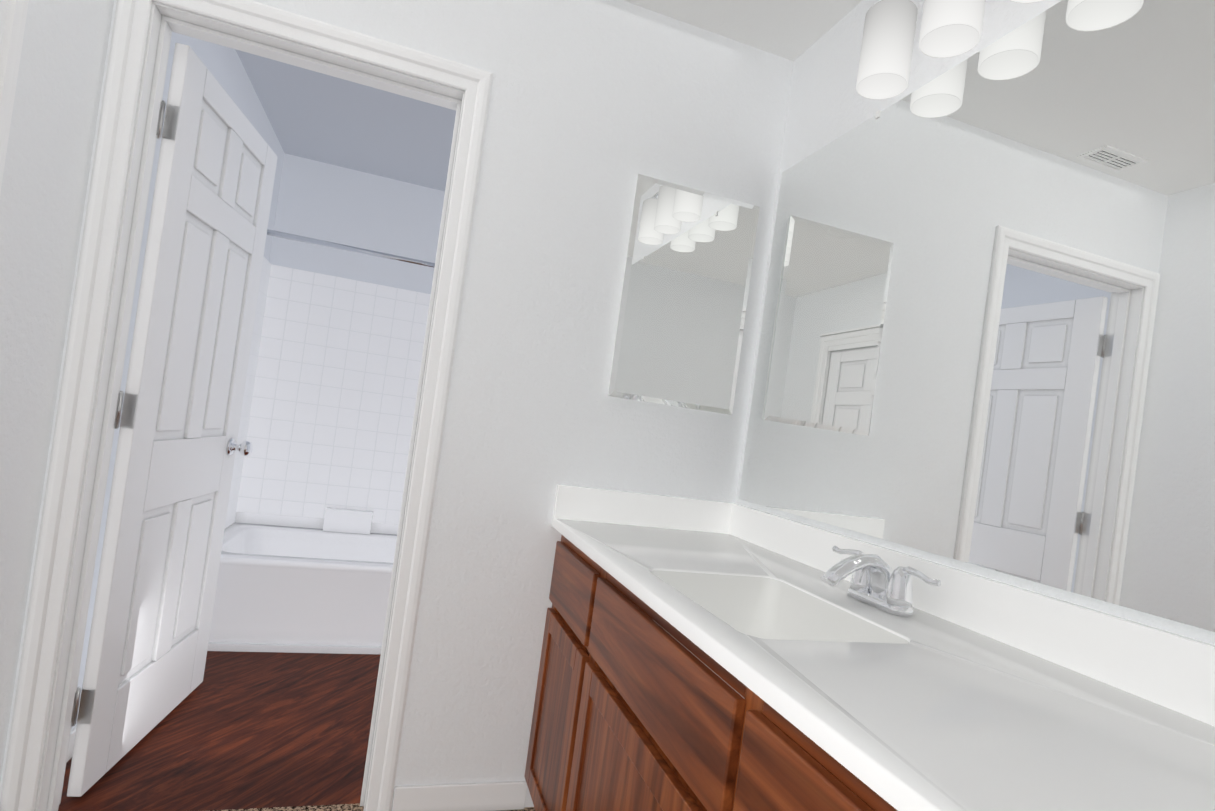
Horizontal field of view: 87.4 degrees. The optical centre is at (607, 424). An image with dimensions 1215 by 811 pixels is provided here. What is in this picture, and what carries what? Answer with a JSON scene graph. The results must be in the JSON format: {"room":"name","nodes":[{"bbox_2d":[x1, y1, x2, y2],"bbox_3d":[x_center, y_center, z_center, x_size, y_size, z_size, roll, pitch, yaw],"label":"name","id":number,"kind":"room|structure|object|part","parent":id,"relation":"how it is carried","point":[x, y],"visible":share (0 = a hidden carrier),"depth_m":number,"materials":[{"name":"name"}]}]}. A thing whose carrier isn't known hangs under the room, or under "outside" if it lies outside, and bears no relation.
{"room":"bathroom","nodes":[
{"label":"bathroom","id":0,"kind":"room"},
{"bbox_2d":[0,0,286,781],"bbox_3d":[-1.297,-0.240,1.208,0.200,2.440,4.805,8,-1,-18],"label":"wall","id":1,"kind":"structure","parent":0,"point":[53,124],"depth_m":1.42,"materials":[{"name":"white paint"}]},
{"bbox_2d":[0,0,28,192],"bbox_3d":[-0.950,-0.027,0.257,0.130,2.088,1.930,8,-1,-18],"label":"trim","id":2,"kind":"structure","parent":1,"relation":"attached to","point":[13,14],"depth_m":1.17,"materials":[{"name":"white wood"}]},
{"bbox_2d":[66,725,76,762],"bbox_3d":[-1.649,0.914,2.145,0.012,0.082,1.071,8,-1,-18],"label":"baseboard","id":3,"kind":"structure","parent":1,"relation":"attached to","point":[72,736],"depth_m":1.83,"materials":[{"name":"white wood"}]},
{"bbox_2d":[267,229,434,267],"bbox_3d":[-0.860,-0.748,2.941,1.548,0.064,0.064,8,-1,-18],"label":"curtain rod","id":4,"kind":"object","parent":1,"relation":"attached to","point":[348,248],"visible":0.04,"depth_m":2.84,"materials":[{"name":"silver metal"}]},
{"bbox_2d":[58,651,380,810],"bbox_3d":[-1.062,1.093,2.774,1.790,0.100,2.045,8,-1,-18],"label":"floor","id":5,"kind":"structure","parent":0,"point":[241,730],"depth_m":2.05,"materials":[{"name":"brown wood"}]},
{"bbox_2d":[207,256,430,653],"bbox_3d":[-1.089,0.139,3.268,1.542,1.795,0.782,8,-1,-18],"label":"bathtub","id":6,"kind":"object","parent":5,"relation":"on","point":[319,471],"visible":0.44,"depth_m":3.46,"materials":[{"name":"white plastic"}]},
{"bbox_2d":[235,49,455,190],"bbox_3d":[-0.722,-1.354,2.775,1.550,0.040,1.865,8,-1,-18],"label":"ceiling","id":7,"kind":"structure","parent":0,"point":[321,117],"depth_m":2.93,"materials":[{"name":"grey paint"}]},
{"bbox_2d":[271,154,444,293],"bbox_3d":[-1.194,-0.196,3.702,1.530,2.440,0.120,8,-1,-18],"label":"wall","id":8,"kind":"structure","parent":0,"point":[335,204],"depth_m":3.55,"materials":[{"name":"white paint"}]},
{"bbox_2d":[210,803,534,810],"bbox_3d":[-0.209,1.180,0.463,2.170,0.100,2.880,8,-1,-18],"label":"floor carpet","id":9,"kind":"object","parent":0,"point":[347,807],"depth_m":1.77,"materials":[{"name":"beige carpet"}]},
{"bbox_2d":[524,532,887,810],"bbox_3d":[0.308,0.784,1.224,0.585,0.842,1.598,8,-1,-18],"label":"bathroom vanity","id":10,"kind":"object","parent":9,"relation":"on","point":[702,655],"depth_m":1.16,"materials":[{"name":"brown wood"}]},
{"bbox_2d":[551,516,1214,810],"bbox_3d":[0.364,0.352,1.219,0.604,0.026,1.620,8,-1,-18],"label":"countertop","id":11,"kind":"structure","parent":10,"relation":"on","point":[933,713],"depth_m":0.79,"materials":[{"name":"white stone"}]},
{"bbox_2d":[668,572,887,635],"bbox_3d":[0.284,0.405,1.190,0.316,0.146,0.426,8,-1,-18],"label":"sink","id":12,"kind":"object","parent":11,"relation":"in","point":[763,604],"depth_m":1.39,"materials":[{"name":"white ceramic"}]},
{"bbox_2d":[812,540,947,615],"bbox_3d":[0.507,0.307,1.274,0.167,0.101,0.292,8,-1,-18],"label":"faucet","id":13,"kind":"object","parent":11,"relation":"on","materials":[{"name":"silver metal"}]},
{"bbox_2d":[0,0,793,807],"bbox_3d":[-0.533,-0.129,1.831,2.050,2.440,0.120,8,-1,-18],"label":"wall","id":14,"kind":"structure","parent":0,"point":[596,108],"depth_m":1.88,"materials":[{"name":"white paint"}]},
{"bbox_2d":[67,43,277,796],"bbox_3d":[-1.329,-0.024,2.030,0.183,2.000,0.748,8,-1,-11],"label":"door","id":15,"kind":"structure","parent":14,"relation":"in","point":[178,446],"depth_m":1.89,"materials":[{"name":"white wood"}]},
{"bbox_3d":[-1.403,0.077,2.334,0.183,0.064,0.064,8,-1,-11],"label":"knob","id":16,"kind":"part","parent":15,"relation":"part of","materials":[{"name":"silver metal"}]},
{"bbox_2d":[0,0,492,810],"bbox_3d":[-0.903,-0.011,1.708,0.889,2.104,0.141,8,-1,-18],"label":"door frame","id":17,"kind":"structure","parent":14,"relation":"attached to","point":[66,472],"depth_m":1.59,"materials":[{"name":"white wood"}]},
{"bbox_3d":[-1.272,-0.035,1.643,0.003,1.638,0.038,8,-1,-18],"label":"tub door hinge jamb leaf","id":18,"kind":"part","parent":17,"relation":"part of","materials":[{"name":"white wood"}]},
{"bbox_2d":[391,781,526,810],"bbox_3d":[-0.422,1.076,1.835,0.380,0.082,0.012,8,-1,-18],"label":"baseboard","id":19,"kind":"structure","parent":14,"relation":"attached to","point":[495,796],"depth_m":1.83,"materials":[{"name":"white wood"}]},
{"bbox_2d":[553,484,731,531],"bbox_3d":[0.121,0.265,1.978,0.583,0.101,0.019,8,-1,-18],"label":"backsplash","id":20,"kind":"structure","parent":14,"relation":"attached to","point":[571,502],"depth_m":1.96,"materials":[{"name":"white stone"}]},
{"bbox_2d":[608,174,759,414],"bbox_3d":[0.245,-0.397,1.996,0.423,0.680,0.024,8,-1,-18],"label":"mirrored medicine cabinet","id":21,"kind":"object","parent":14,"relation":"attached to","point":[684,299],"visible":0.92,"depth_m":1.98,"materials":[{"name":"mirror glass"},{"name":"silver"}]},
{"bbox_2d":[728,503,1214,723],"bbox_3d":[0.647,0.328,1.309,0.018,0.101,1.618,8,-1,-18],"label":"backsplash","id":22,"kind":"structure","parent":14,"relation":"attached to","point":[1174,670],"depth_m":1.03,"materials":[{"name":"white stone"}]},
{"bbox_2d":[624,0,862,60],"bbox_3d":[-0.178,-1.377,1.467,2.170,0.120,4.925,8,-1,-18],"label":"ceiling","id":23,"kind":"structure","parent":0,"point":[792,30],"depth_m":1.92,"materials":[{"name":"white paint"}]},
{"bbox_2d":[856,0,1043,98],"bbox_3d":[0.747,-0.927,1.338,0.145,0.254,0.550,8,-1,-18],"label":"sconce","id":24,"kind":"object","parent":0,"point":[951,28],"visible":1,"depth_m":1.47,"materials":[{"name":"white glass"}]},
{"bbox_2d":[735,0,1214,644],"bbox_3d":[0.915,0.055,0.819,0.128,2.440,2.940,8,-1,-18],"label":"mirror","id":25,"kind":"object","parent":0,"point":[987,334],"depth_m":1.20,"materials":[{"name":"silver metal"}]}
]}

